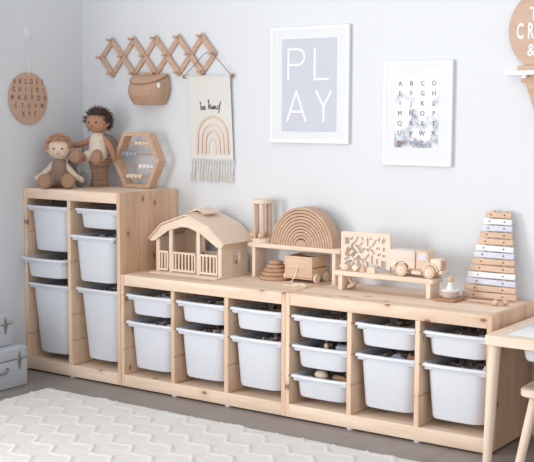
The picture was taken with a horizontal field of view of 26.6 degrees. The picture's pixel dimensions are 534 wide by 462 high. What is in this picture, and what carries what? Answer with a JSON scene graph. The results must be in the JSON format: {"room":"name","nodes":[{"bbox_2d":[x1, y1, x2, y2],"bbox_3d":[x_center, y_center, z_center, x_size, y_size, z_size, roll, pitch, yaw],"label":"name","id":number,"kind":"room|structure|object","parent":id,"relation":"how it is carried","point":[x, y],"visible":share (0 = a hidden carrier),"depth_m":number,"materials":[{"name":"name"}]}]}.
{"room":"children's room","nodes":[
{"label":"children's room","id":0,"kind":"room"},
{"bbox_2d":[0,0,83,368],"bbox_3d":[-2.546,-0.451,3.666,0.120,2.750,5.400,4,7,35],"label":"wall","id":1,"kind":"structure","parent":0,"point":[55,45],"depth_m":5.54,"materials":[{"name":"white paint"}]},
{"bbox_2d":[24,28,29,41],"bbox_3d":[-1.158,-0.952,5.479,0.026,0.064,0.028,4,7,35],"label":"wall hook","id":2,"kind":"object","parent":1,"relation":"attached to","point":[26,30],"visible":1,"depth_m":5.48,"materials":[{"name":"white paint"}]},
{"bbox_2d":[8,35,47,123],"bbox_3d":[-1.164,-0.736,5.504,0.011,0.431,0.252,4,7,35],"label":"plaque","id":3,"kind":"object","parent":2,"relation":"hanging from","point":[27,95],"visible":1,"depth_m":5.50,"materials":[{"name":"brown wood"}]},
{"bbox_2d":[0,368,533,461],"bbox_3d":[-0.374,1.084,2.364,5.354,0.120,5.520,4,7,35],"label":"floor","id":4,"kind":"structure","parent":0,"point":[37,380],"depth_m":4.67,"materials":[{"name":"beige tile"}]},
{"bbox_2d":[0,343,26,390],"bbox_3d":[-1.310,0.635,5.220,0.258,0.187,0.349,4,7,35],"label":"suitcase","id":5,"kind":"object","parent":4,"relation":"on","point":[13,358],"visible":1,"depth_m":5.23,"materials":[{"name":"metal"}]},
{"bbox_2d":[0,313,12,346],"bbox_3d":[-1.333,0.468,5.220,0.196,0.145,0.289,4,7,35],"label":"suitcase","id":6,"kind":"object","parent":5,"relation":"on","point":[6,320],"visible":1,"depth_m":5.26,"materials":[{"name":"metal"}]},
{"bbox_2d":[24,184,177,384],"bbox_3d":[-0.816,0.241,5.567,0.630,0.905,0.419,4,7,35],"label":"storage unit","id":7,"kind":"object","parent":4,"relation":"on","point":[140,211],"visible":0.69,"depth_m":5.41,"materials":[{"name":"brown wood"}]},
{"bbox_2d":[22,252,67,278],"bbox_3d":[-0.978,0.166,5.607,0.284,0.095,0.405,4,7,35],"label":"storage bin","id":8,"kind":"object","parent":7,"relation":"in","point":[40,265],"visible":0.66,"depth_m":5.45,"materials":[{"name":"plastic"}]},
{"bbox_2d":[49,257,67,259],"bbox_3d":[-0.972,0.169,5.609,0.235,0.076,0.334,4,7,35],"label":"jumble","id":9,"kind":"object","parent":8,"relation":"in","point":[57,258],"visible":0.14,"depth_m":5.65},
{"bbox_2d":[26,202,67,251],"bbox_3d":[-0.957,-0.025,5.617,0.284,0.221,0.405,4,7,35],"label":"storage bin","id":10,"kind":"object","parent":7,"relation":"in","point":[50,219],"visible":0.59,"depth_m":5.46,"materials":[{"name":"plastic"}]},
{"bbox_2d":[28,278,68,353],"bbox_3d":[-0.959,0.415,5.662,0.284,0.346,0.405,4,7,35],"label":"storage bin","id":11,"kind":"object","parent":7,"relation":"in","point":[51,299],"visible":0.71,"depth_m":5.51,"materials":[{"name":"plastic"}]},
{"bbox_2d":[55,281,67,285],"bbox_3d":[-0.955,0.417,5.666,0.217,0.329,0.327,4,7,35],"label":"jumble","id":12,"kind":"object","parent":11,"relation":"in","point":[59,283],"visible":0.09,"depth_m":5.65,"materials":[{"name":"grey"}]},
{"bbox_2d":[34,133,83,188],"bbox_3d":[-1.012,-0.339,5.493,0.223,0.276,0.232,4,7,31],"label":"doll","id":13,"kind":"object","parent":7,"relation":"on","point":[58,146],"visible":0.99,"depth_m":5.51,"materials":[{"name":"beige fabric"}]},
{"bbox_2d":[68,159,90,186],"bbox_3d":[-0.932,-0.293,5.592,0.120,0.151,0.034,1,6,5],"label":"toy","id":14,"kind":"object","parent":7,"relation":"on","point":[85,175],"visible":0.56,"depth_m":5.59,"materials":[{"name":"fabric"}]},
{"bbox_2d":[70,230,116,283],"bbox_3d":[-0.712,0.119,5.444,0.284,0.221,0.405,4,7,35],"label":"storage bin","id":15,"kind":"object","parent":7,"relation":"in","point":[97,255],"visible":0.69,"depth_m":5.28,"materials":[{"name":"plastic"}]},
{"bbox_2d":[75,204,116,229],"bbox_3d":[-0.693,-0.070,5.451,0.284,0.095,0.405,4,7,35],"label":"storage bin","id":16,"kind":"object","parent":7,"relation":"in","point":[96,217],"visible":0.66,"depth_m":5.30,"materials":[{"name":"plastic"}]},
{"bbox_2d":[76,283,117,361],"bbox_3d":[-0.695,0.432,5.503,0.284,0.346,0.405,4,7,35],"label":"storage bin","id":17,"kind":"object","parent":7,"relation":"in","point":[100,305],"visible":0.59,"depth_m":5.35,"materials":[{"name":"plastic"}]},
{"bbox_2d":[104,287,116,290],"bbox_3d":[-0.694,0.436,5.506,0.214,0.326,0.333,4,7,35],"label":"jumble","id":18,"kind":"object","parent":17,"relation":"in","point":[113,288],"visible":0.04,"depth_m":5.52,"materials":[{"name":"grey"}]},
{"bbox_2d":[82,133,118,186],"bbox_3d":[-0.835,-0.355,5.636,0.196,0.266,0.138,0,6,-1],"label":"wicker chair","id":19,"kind":"object","parent":7,"relation":"on","point":[106,161],"visible":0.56,"depth_m":5.61,"materials":[{"name":"wicker"}]},
{"bbox_2d":[69,105,115,164],"bbox_3d":[-0.858,-0.477,5.561,0.227,0.293,0.248,-1,6,-8],"label":"doll","id":20,"kind":"object","parent":19,"relation":"on","point":[98,120],"visible":1,"depth_m":5.56,"materials":[{"name":"brown fabric"}]},
{"bbox_2d":[113,132,165,187],"bbox_3d":[-0.627,-0.348,5.538,0.302,0.270,0.054,4,7,35],"label":"abacus","id":21,"kind":"object","parent":7,"relation":"on","point":[126,178],"visible":1,"depth_m":5.52,"materials":[{"name":"brown wood"}]},
{"bbox_2d":[0,388,418,461],"bbox_3d":[-0.464,0.843,4.045,2.248,0.015,1.305,4,7,35],"label":"rug","id":22,"kind":"object","parent":4,"relation":"on","point":[47,424],"visible":1,"depth_m":4.39,"materials":[{"name":"white fabric"}]},
{"bbox_2d":[121,269,331,415],"bbox_3d":[-0.181,0.475,5.144,0.918,0.530,0.419,4,7,35],"label":"storage unit","id":23,"kind":"object","parent":4,"relation":"on","point":[236,290],"visible":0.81,"depth_m":5.01,"materials":[{"name":"brown wood"}]},
{"bbox_2d":[126,289,170,317],"bbox_3d":[-0.430,0.329,5.295,0.284,0.095,0.405,4,7,35],"label":"storage bin","id":24,"kind":"object","parent":23,"relation":"in","point":[146,303],"visible":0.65,"depth_m":5.15,"materials":[{"name":"plastic"}]},
{"bbox_2d":[155,292,170,297],"bbox_3d":[-0.427,0.333,5.300,0.220,0.074,0.331,4,7,35],"label":"jumble","id":25,"kind":"object","parent":24,"relation":"in","point":[166,293],"visible":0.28,"depth_m":5.31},
{"bbox_2d":[126,316,171,371],"bbox_3d":[-0.431,0.517,5.314,0.284,0.221,0.405,4,7,35],"label":"storage bin","id":26,"kind":"object","parent":23,"relation":"in","point":[152,341],"visible":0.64,"depth_m":5.16,"materials":[{"name":"plastic"}]},
{"bbox_2d":[148,318,170,325],"bbox_3d":[-0.428,0.520,5.319,0.222,0.202,0.328,4,7,35],"label":"jumble","id":27,"kind":"object","parent":26,"relation":"in","point":[166,322],"visible":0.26,"depth_m":5.30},
{"bbox_2d":[148,207,251,279],"bbox_3d":[-0.316,0.045,5.257,0.446,0.303,0.283,4,7,35],"label":"house","id":28,"kind":"structure","parent":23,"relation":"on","point":[181,238],"depth_m":5.20,"materials":[{"name":"brown wood"}]},
{"bbox_2d":[176,323,224,380],"bbox_3d":[-0.186,0.535,5.141,0.284,0.221,0.405,4,7,35],"label":"storage bin","id":29,"kind":"object","parent":23,"relation":"in","point":[204,351],"visible":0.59,"depth_m":4.99,"materials":[{"name":"plastic"}]},
{"bbox_2d":[203,325,223,333],"bbox_3d":[-0.184,0.538,5.147,0.225,0.204,0.328,4,7,35],"label":"jumble","id":30,"kind":"object","parent":29,"relation":"in","point":[213,328],"visible":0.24,"depth_m":5.17,"materials":[{"name":"brown"}]},
{"bbox_2d":[176,295,224,324],"bbox_3d":[-0.186,0.348,5.121,0.284,0.095,0.405,4,7,35],"label":"storage bin","id":31,"kind":"object","parent":23,"relation":"in","point":[194,311],"visible":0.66,"depth_m":4.97,"materials":[{"name":"plastic"}]},
{"bbox_2d":[199,297,224,304],"bbox_3d":[-0.180,0.350,5.124,0.227,0.077,0.333,4,7,35],"label":"jumble","id":32,"kind":"object","parent":31,"relation":"in","point":[220,301],"visible":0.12,"depth_m":5.12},
{"bbox_2d":[230,330,281,390],"bbox_3d":[0.061,0.554,4.972,0.284,0.221,0.405,4,7,35],"label":"storage bin","id":33,"kind":"object","parent":23,"relation":"in","point":[259,360],"visible":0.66,"depth_m":4.82,"materials":[{"name":"plastic"}]},
{"bbox_2d":[253,333,280,341],"bbox_3d":[0.069,0.557,4.977,0.225,0.202,0.334,4,7,35],"label":"jumble","id":34,"kind":"object","parent":33,"relation":"in","point":[276,337],"visible":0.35,"depth_m":4.97,"materials":[{"name":"brown"}]},
{"bbox_2d":[230,301,281,332],"bbox_3d":[0.062,0.366,4.953,0.284,0.095,0.405,4,7,35],"label":"storage bin","id":35,"kind":"object","parent":23,"relation":"in","point":[250,317],"visible":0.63,"depth_m":4.81,"materials":[{"name":"plastic"}]},
{"bbox_2d":[258,303,281,311],"bbox_3d":[0.064,0.369,4.958,0.229,0.076,0.331,4,7,35],"label":"jumble","id":36,"kind":"object","parent":35,"relation":"in","point":[276,307],"visible":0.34,"depth_m":5.00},
{"bbox_2d":[259,274,292,280],"bbox_3d":[0.042,0.207,5.091,0.156,0.016,0.156,4,7,35],"label":"bowl","id":37,"kind":"object","parent":23,"relation":"on","point":[261,276],"visible":0.53,"depth_m":5.02,"materials":[{"name":"beige wood"}]},
{"bbox_2d":[261,271,283,276],"bbox_3d":[0.042,0.191,5.089,0.133,0.016,0.133,4,7,35],"label":"bowl","id":38,"kind":"object","parent":37,"relation":"on","point":[264,273],"visible":0.56,"depth_m":5.03,"materials":[{"name":"beige wood"}]},
{"bbox_2d":[264,267,284,272],"bbox_3d":[0.042,0.174,5.088,0.110,0.016,0.110,4,7,35],"label":"bowl","id":39,"kind":"object","parent":38,"relation":"on","point":[266,269],"visible":0.7,"depth_m":5.04,"materials":[{"name":"beige wood"}]},
{"bbox_2d":[267,264,284,268],"bbox_3d":[0.042,0.158,5.086,0.087,0.016,0.087,4,7,35],"label":"bowl","id":40,"kind":"object","parent":39,"relation":"on","point":[269,266],"visible":0.91,"depth_m":5.05,"materials":[{"name":"beige wood"}]},
{"bbox_2d":[269,259,282,264],"bbox_3d":[0.042,0.139,5.084,0.064,0.022,0.064,4,7,35],"label":"bowl","id":41,"kind":"object","parent":40,"relation":"on","point":[276,261],"visible":1,"depth_m":5.06,"materials":[{"name":"beige wood"}]},
{"bbox_2d":[248,242,350,284],"bbox_3d":[0.140,0.141,5.054,0.490,0.157,0.097,4,7,35],"label":"display riser","id":42,"kind":"object","parent":23,"relation":"on","point":[258,249],"visible":0.67,"depth_m":5.05,"materials":[{"name":"brown wood"}]},
{"bbox_2d":[250,198,273,242],"bbox_3d":[-0.022,-0.047,5.147,0.103,0.197,0.099,4,7,35],"label":"wooden rattle","id":43,"kind":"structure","parent":42,"relation":"on","point":[257,237],"depth_m":5.13,"materials":[{"name":"brown wood"}]},
{"bbox_2d":[273,210,329,248],"bbox_3d":[0.171,-0.014,5.016,0.298,0.159,0.070,4,7,35],"label":"arch","id":44,"kind":"object","parent":42,"relation":"on","point":[298,211],"visible":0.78,"depth_m":4.98,"materials":[{"name":"brown wood"}]},
{"bbox_2d":[288,229,314,246],"bbox_3d":[0.171,0.028,5.020,0.139,0.074,0.070,4,7,35],"label":"arch","id":45,"kind":"object","parent":42,"relation":"on","point":[300,230],"visible":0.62,"depth_m":4.99,"materials":[{"name":"brown wood"}]},
{"bbox_2d":[291,232,311,246],"bbox_3d":[0.171,0.035,5.021,0.113,0.060,0.070,4,7,35],"label":"arch","id":46,"kind":"object","parent":42,"relation":"on","point":[302,233],"visible":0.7,"depth_m":4.99,"materials":[{"name":"brown wood"}]},
{"bbox_2d":[293,236,309,246],"bbox_3d":[0.171,0.042,5.022,0.086,0.046,0.070,4,7,35],"label":"arch","id":47,"kind":"object","parent":42,"relation":"on","point":[298,237],"visible":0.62,"depth_m":4.99,"materials":[{"name":"brown wood"}]},
{"bbox_2d":[296,239,306,246],"bbox_3d":[0.171,0.050,5.023,0.060,0.030,0.070,4,7,35],"label":"arch","id":48,"kind":"object","parent":42,"relation":"on","point":[302,242],"visible":0.64,"depth_m":4.99,"materials":[{"name":"brown wood"}]},
{"bbox_2d":[283,223,319,247],"bbox_3d":[0.171,0.014,5.019,0.192,0.103,0.070,4,7,35],"label":"arch","id":49,"kind":"object","parent":42,"relation":"on","point":[297,224],"visible":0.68,"depth_m":4.99,"materials":[{"name":"brown wood"}]},
{"bbox_2d":[278,216,324,247],"bbox_3d":[0.171,0.000,5.018,0.245,0.131,0.070,4,7,35],"label":"arch","id":50,"kind":"object","parent":42,"relation":"on","point":[301,217],"visible":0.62,"depth_m":4.98,"materials":[{"name":"brown wood"}]},
{"bbox_2d":[286,226,317,247],"bbox_3d":[0.171,0.021,5.020,0.166,0.089,0.070,4,7,35],"label":"arch","id":51,"kind":"object","parent":42,"relation":"on","point":[299,227],"visible":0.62,"depth_m":4.99,"materials":[{"name":"brown wood"}]},
{"bbox_2d":[281,220,322,247],"bbox_3d":[0.171,0.007,5.018,0.218,0.117,0.070,4,7,35],"label":"arch","id":52,"kind":"object","parent":42,"relation":"on","point":[296,221],"visible":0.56,"depth_m":4.98,"materials":[{"name":"brown wood"}]},
{"bbox_2d":[276,213,327,247],"bbox_3d":[0.171,-0.007,5.017,0.271,0.145,0.070,4,7,35],"label":"arch","id":53,"kind":"object","parent":42,"relation":"on","point":[300,214],"visible":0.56,"depth_m":4.98,"materials":[{"name":"brown wood"}]},
{"bbox_2d":[271,206,340,248],"bbox_3d":[0.171,-0.021,5.015,0.324,0.173,0.070,4,7,35],"label":"arch","id":54,"kind":"object","parent":42,"relation":"on","point":[330,226],"visible":0.87,"depth_m":4.95,"materials":[{"name":"brown wood"}]},
{"bbox_2d":[284,252,329,286],"bbox_3d":[0.149,0.169,4.979,0.181,0.116,0.245,4,7,35],"label":"wagon","id":55,"kind":"object","parent":23,"relation":"on","point":[305,266],"visible":1,"depth_m":4.97,"materials":[{"name":"brown wood"}]},
{"bbox_2d":[285,283,533,452],"bbox_3d":[0.572,0.532,4.620,0.918,0.530,0.419,4,7,35],"label":"storage unit","id":56,"kind":"object","parent":4,"relation":"on","point":[363,301],"visible":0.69,"depth_m":4.45,"materials":[{"name":"brown wood"}]},
{"bbox_2d":[291,368,346,402],"bbox_3d":[0.321,0.636,4.796,0.284,0.095,0.405,4,7,35],"label":"storage bin","id":57,"kind":"object","parent":56,"relation":"in","point":[311,387],"visible":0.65,"depth_m":4.64,"materials":[{"name":"plastic"}]},
{"bbox_2d":[306,371,346,379],"bbox_3d":[0.327,0.638,4.805,0.239,0.077,0.341,4,7,35],"label":"jumble","id":58,"kind":"object","parent":57,"relation":"in","point":[331,374],"visible":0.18,"depth_m":4.83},
{"bbox_2d":[315,370,327,378],"bbox_3d":[0.228,0.602,4.720,0.048,0.040,0.068,-5,8,-40],"label":"egg","id":59,"kind":"object","parent":58,"relation":"on","point":[321,374],"visible":0.79,"depth_m":4.70,"materials":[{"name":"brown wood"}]},
{"bbox_2d":[333,375,346,381],"bbox_3d":[0.305,0.611,4.664,0.030,0.025,0.084,-5,8,-43],"label":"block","id":60,"kind":"object","parent":58,"relation":"on","point":[335,377],"visible":0.86,"depth_m":4.66,"materials":[{"name":"brown wood"}]},
{"bbox_2d":[291,308,347,341],"bbox_3d":[0.323,0.385,4.772,0.284,0.095,0.405,4,7,35],"label":"storage bin","id":61,"kind":"object","parent":56,"relation":"in","point":[311,326],"visible":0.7,"depth_m":4.62,"materials":[{"name":"plastic"}]},
{"bbox_2d":[315,311,346,319],"bbox_3d":[0.329,0.388,4.773,0.229,0.077,0.331,4,7,35],"label":"jumble","id":62,"kind":"object","parent":61,"relation":"in","point":[336,315],"visible":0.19,"depth_m":4.83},
{"bbox_2d":[291,338,347,371],"bbox_3d":[0.324,0.511,4.787,0.284,0.095,0.405,4,7,35],"label":"storage bin","id":63,"kind":"object","parent":56,"relation":"in","point":[311,356],"visible":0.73,"depth_m":4.64,"materials":[{"name":"plastic"}]},
{"bbox_2d":[317,341,346,348],"bbox_3d":[0.324,0.513,4.792,0.226,0.077,0.332,4,7,35],"label":"jumble","id":64,"kind":"object","parent":63,"relation":"in","point":[340,343],"visible":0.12,"depth_m":4.84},
{"bbox_2d":[323,340,336,349],"bbox_3d":[0.259,0.476,4.711,0.036,0.040,0.060,-4,7,-35],"label":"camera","id":65,"kind":"object","parent":64,"relation":"on","point":[327,344],"visible":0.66,"depth_m":4.69,"materials":[{"name":"brown wood"}]},
{"bbox_2d":[336,344,346,350],"bbox_3d":[0.318,0.486,4.662,0.064,0.031,0.032,3,7,27],"label":"brick","id":66,"kind":"object","parent":64,"relation":"on","point":[339,347],"visible":0.48,"depth_m":4.65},
{"bbox_2d":[347,276,357,287],"bbox_3d":[0.362,0.215,4.787,0.050,0.055,0.053,4,7,35],"label":"spinning top","id":67,"kind":"object","parent":56,"relation":"on","point":[353,284],"visible":1,"depth_m":4.77,"materials":[{"name":"brown wood"}]},
{"bbox_2d":[355,346,414,412],"bbox_3d":[0.574,0.591,4.626,0.284,0.221,0.405,4,7,35],"label":"storage bin","id":68,"kind":"object","parent":56,"relation":"in","point":[388,382],"visible":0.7,"depth_m":4.47,"materials":[{"name":"plastic"}]},
{"bbox_2d":[378,349,414,356],"bbox_3d":[0.576,0.594,4.631,0.232,0.202,0.328,4,7,35],"label":"jumble","id":69,"kind":"object","parent":68,"relation":"in","point":[405,353],"visible":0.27,"depth_m":4.65,"materials":[{"name":"brown"}]},
{"bbox_2d":[390,353,406,359],"bbox_3d":[0.526,0.506,4.513,0.070,0.028,0.032,3,6,25],"label":"toy car","id":70,"kind":"object","parent":69,"relation":"on","point":[396,355],"visible":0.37,"depth_m":4.50,"materials":[{"name":"white plastic"}]},
{"bbox_2d":[407,353,414,359],"bbox_3d":[0.572,0.506,4.475,0.034,0.034,0.070,1,6,7],"label":"wooden log","id":71,"kind":"object","parent":69,"relation":"on","point":[411,356],"visible":0.56,"depth_m":4.45,"materials":[{"name":"brown wood"}]},
{"bbox_2d":[355,316,415,350],"bbox_3d":[0.573,0.404,4.605,0.284,0.095,0.405,4,7,35],"label":"storage bin","id":72,"kind":"object","parent":56,"relation":"in","point":[390,337],"visible":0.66,"depth_m":4.46,"materials":[{"name":"plastic"}]},
{"bbox_2d":[378,318,414,327],"bbox_3d":[0.575,0.406,4.609,0.228,0.078,0.331,4,7,35],"label":"jumble","id":73,"kind":"object","parent":72,"relation":"in","point":[396,322],"visible":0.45,"depth_m":4.63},
{"bbox_2d":[334,268,442,298],"bbox_3d":[0.499,0.217,4.694,0.462,0.081,0.092,4,7,35],"label":"display riser","id":74,"kind":"object","parent":56,"relation":"on","point":[432,285],"visible":0.86,"depth_m":4.64,"materials":[{"name":"brown wood"}]},
{"bbox_2d":[340,258,355,269],"bbox_3d":[0.344,0.142,4.772,0.078,0.052,0.022,3,6,25],"label":"bird","id":75,"kind":"object","parent":74,"relation":"on","point":[343,266],"visible":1,"depth_m":4.77},
{"bbox_2d":[351,263,360,270],"bbox_3d":[0.374,0.153,4.751,0.032,0.032,0.024,4,7,35],"label":"cube","id":76,"kind":"object","parent":74,"relation":"on","point":[355,267],"visible":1,"depth_m":4.74,"materials":[{"name":"brown wood"}]},
{"bbox_2d":[360,265,365,271],"bbox_3d":[0.403,0.157,4.737,0.028,0.030,0.028,4,7,35],"label":"cone","id":77,"kind":"object","parent":74,"relation":"on","point":[363,269],"visible":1,"depth_m":4.73,"materials":[{"name":"brown wood"}]},
{"bbox_2d":[341,231,391,272],"bbox_3d":[0.416,0.088,4.752,0.238,0.164,0.014,4,7,35],"label":"panel","id":78,"kind":"object","parent":74,"relation":"on","point":[374,258],"visible":0.99,"depth_m":4.74,"materials":[{"name":"brown wood"}]},
{"bbox_2d":[367,265,376,273],"bbox_3d":[0.436,0.160,4.706,0.036,0.031,0.024,3,7,27],"label":"house","id":79,"kind":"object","parent":74,"relation":"on","point":[371,269],"visible":1,"depth_m":4.70,"materials":[{"name":"brown wood"}]},
{"bbox_2d":[390,248,448,278],"bbox_3d":[0.621,0.131,4.607,0.235,0.109,0.102,4,7,35],"label":"toy truck","id":80,"kind":"object","parent":74,"relation":"on","point":[404,261],"visible":1,"depth_m":4.58,"materials":[{"name":"brown wood"}]},
{"bbox_2d":[430,258,445,270],"bbox_3d":[0.692,0.134,4.558,0.051,0.046,0.056,4,7,35],"label":"hood","id":81,"kind":"object","parent":80,"relation":"attached to","point":[436,264],"depth_m":4.53,"materials":[{"name":"brown wood"}]},
{"bbox_2d":[434,295,467,302],"bbox_3d":[0.736,0.271,4.522,0.092,0.012,0.122,4,7,35],"label":"base","id":82,"kind":"object","parent":56,"relation":"on","point":[459,298],"visible":0.77,"depth_m":4.49,"materials":[{"name":"brown wood"}]},
{"bbox_2d":[441,276,459,297],"bbox_3d":[0.733,0.222,4.520,0.076,0.084,0.076,4,7,35],"label":"stacking toy","id":83,"kind":"object","parent":82,"relation":"on","point":[450,291],"visible":1,"depth_m":4.50,"materials":[{"name":"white wood"}]},
{"bbox_2d":[421,355,486,424],"bbox_3d":[0.818,0.610,4.453,0.284,0.221,0.405,4,7,35],"label":"storage bin","id":84,"kind":"object","parent":56,"relation":"in","point":[457,394],"visible":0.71,"depth_m":4.30,"materials":[{"name":"plastic"}]},
{"bbox_2d":[445,358,485,369],"bbox_3d":[0.820,0.614,4.456,0.218,0.201,0.331,4,7,35],"label":"jumble","id":85,"kind":"object","parent":84,"relation":"in","point":[461,363],"visible":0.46,"depth_m":4.45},
{"bbox_2d":[422,323,486,359],"bbox_3d":[0.820,0.422,4.436,0.284,0.095,0.405,4,7,35],"label":"storage bin","id":86,"kind":"object","parent":56,"relation":"in","point":[442,343],"visible":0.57,"depth_m":4.29,"materials":[{"name":"plastic"}]},
{"bbox_2d":[445,326,486,336],"bbox_3d":[0.823,0.425,4.438,0.224,0.077,0.336,4,7,35],"label":"jumble","id":87,"kind":"object","parent":86,"relation":"in","point":[470,331],"visible":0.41,"depth_m":4.49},
{"bbox_2d":[464,299,498,305],"bbox_3d":[0.847,0.272,4.452,0.025,0.025,0.176,-4,7,-33],"label":"mallet","id":88,"kind":"object","parent":56,"relation":"on","point":[495,302],"visible":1,"depth_m":4.39,"materials":[{"name":"brown wood"}]},
{"bbox_2d":[468,299,508,305],"bbox_3d":[0.868,0.273,4.438,0.173,0.025,0.025,4,7,35],"label":"mallet","id":89,"kind":"object","parent":56,"relation":"on","point":[505,302],"visible":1,"depth_m":4.39,"materials":[{"name":"brown wood"}]},
{"bbox_2d":[462,210,516,300],"bbox_3d":[0.908,0.097,4.535,0.233,0.356,0.079,4,7,35],"label":"xylophone","id":90,"kind":"object","parent":56,"relation":"on","point":[506,215],"visible":0.98,"depth_m":4.52,"materials":[{"name":"brown wood"}]},
{"bbox_2d":[482,317,533,461],"bbox_3d":[1.265,0.618,4.061,0.839,0.481,0.515,4,7,35],"label":"table","id":91,"kind":"object","parent":4,"relation":"on","point":[520,335],"visible":0.94,"depth_m":4.08,"materials":[{"name":"brown wood"}]},
{"bbox_2d":[525,350,533,361],"bbox_3d":[1.116,0.434,4.128,0.250,0.057,0.360,4,7,35],"label":"bin","id":92,"kind":"object","parent":91,"relation":"hanging from","point":[529,355],"visible":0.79,"depth_m":4.04,"materials":[{"name":"plastic"}]},
{"bbox_2d":[515,381,533,461],"bbox_3d":[1.109,0.713,4.093,0.340,0.289,0.301,4,7,35],"label":"stool","id":93,"kind":"object","parent":4,"relation":"on","point":[527,391],"visible":1,"depth_m":4.07,"materials":[{"name":"brown wood"}]},
{"bbox_2d":[82,0,533,364],"bbox_3d":[1.180,-0.511,4.426,5.354,2.750,0.120,4,7,35],"label":"wall","id":94,"kind":"structure","parent":0,"point":[442,210],"depth_m":4.91,"materials":[{"name":"white paint"}]},
{"bbox_2d":[95,33,217,76],"bbox_3d":[-0.552,-0.855,5.504,0.750,0.200,0.047,4,7,35],"label":"peg rack","id":95,"kind":"object","parent":94,"relation":"attached to","point":[202,38],"visible":1,"depth_m":5.50,"materials":[{"name":"brown wood"}]},
{"bbox_2d":[128,71,169,104],"bbox_3d":[-0.595,-0.697,5.505,0.232,0.161,0.107,4,7,35],"label":"bag","id":96,"kind":"object","parent":95,"relation":"hanging from","point":[144,89],"visible":1,"depth_m":5.46,"materials":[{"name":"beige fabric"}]},
{"bbox_2d":[182,52,233,182],"bbox_3d":[-0.286,-0.537,5.348,0.308,0.612,0.040,4,7,35],"label":"banner","id":97,"kind":"object","parent":95,"relation":"hanging from","point":[210,110],"visible":1,"depth_m":5.35,"materials":[{"name":"beige fabric"}]},
{"bbox_2d":[200,123,223,153],"bbox_3d":[-0.259,-0.436,5.351,0.142,0.146,0.004,4,7,35],"label":"print","id":98,"kind":"object","parent":97,"relation":"on","point":[211,134],"depth_m":5.35},
{"bbox_2d":[208,138,216,153],"bbox_3d":[-0.259,-0.402,5.354,0.052,0.077,0.004,4,7,35],"label":"print","id":99,"kind":"object","parent":97,"relation":"on","point":[212,142],"depth_m":5.36},
{"bbox_2d":[204,129,220,153],"bbox_3d":[-0.259,-0.422,5.352,0.101,0.118,0.004,4,7,35],"label":"print","id":100,"kind":"object","parent":97,"relation":"on","point":[212,137],"depth_m":5.35},
{"bbox_2d":[196,115,228,153],"bbox_3d":[-0.260,-0.455,5.349,0.196,0.184,0.004,4,7,35],"label":"print","id":101,"kind":"object","parent":97,"relation":"on","point":[212,131],"depth_m":5.35},
{"bbox_2d":[270,24,350,143],"bbox_3d":[0.189,-0.649,5.023,0.416,0.518,0.016,4,7,35],"label":"picture frame","id":102,"kind":"object","parent":94,"relation":"attached to","point":[310,66],"visible":1,"depth_m":5.01,"materials":[{"name":"white paint"}]},
{"bbox_2d":[282,37,336,131],"bbox_3d":[0.186,-0.647,5.018,0.289,0.411,0.001,4,7,35],"label":"print","id":103,"kind":"object","parent":102,"relation":"attached to","point":[309,64],"depth_m":5.02},
{"bbox_2d":[382,60,454,166],"bbox_3d":[0.630,-0.492,4.728,0.322,0.438,0.016,4,7,35],"label":"picture frame","id":104,"kind":"object","parent":94,"relation":"attached to","point":[418,96],"visible":1,"depth_m":4.72,"materials":[{"name":"white paint"}]},
{"bbox_2d":[394,78,438,147],"bbox_3d":[0.625,-0.493,4.724,0.204,0.289,0.001,4,7,35],"label":"print","id":105,"kind":"object","parent":104,"relation":"attached to","point":[416,100],"depth_m":4.72,"materials":[{"name":"grey paper"}]},
{"bbox_2d":[504,70,533,77],"bbox_3d":[1.153,-0.603,4.329,0.500,0.030,0.055,4,7,35],"label":"wall shelf","id":106,"kind":"object","parent":94,"relation":"attached to","point":[524,73],"visible":1,"depth_m":4.41,"materials":[{"name":"white wood"}]},
{"bbox_2d":[509,0,533,70],"bbox_3d":[1.087,-0.779,4.358,0.330,0.330,0.038,4,7,35],"label":"wooden sign","id":107,"kind":"object","parent":106,"relation":"on","point":[521,25],"visible":1,"depth_m":4.42,"materials":[{"name":"wood"},{"name":"white paint"}]},
{"bbox_2d":[521,75,533,108],"bbox_3d":[1.092,-0.485,4.398,0.212,0.244,0.030,4,7,35],"label":"cone","id":108,"kind":"object","parent":94,"relation":"attached to","point":[529,81],"visible":0.9,"depth_m":4.42,"materials":[{"name":"brown wood"}]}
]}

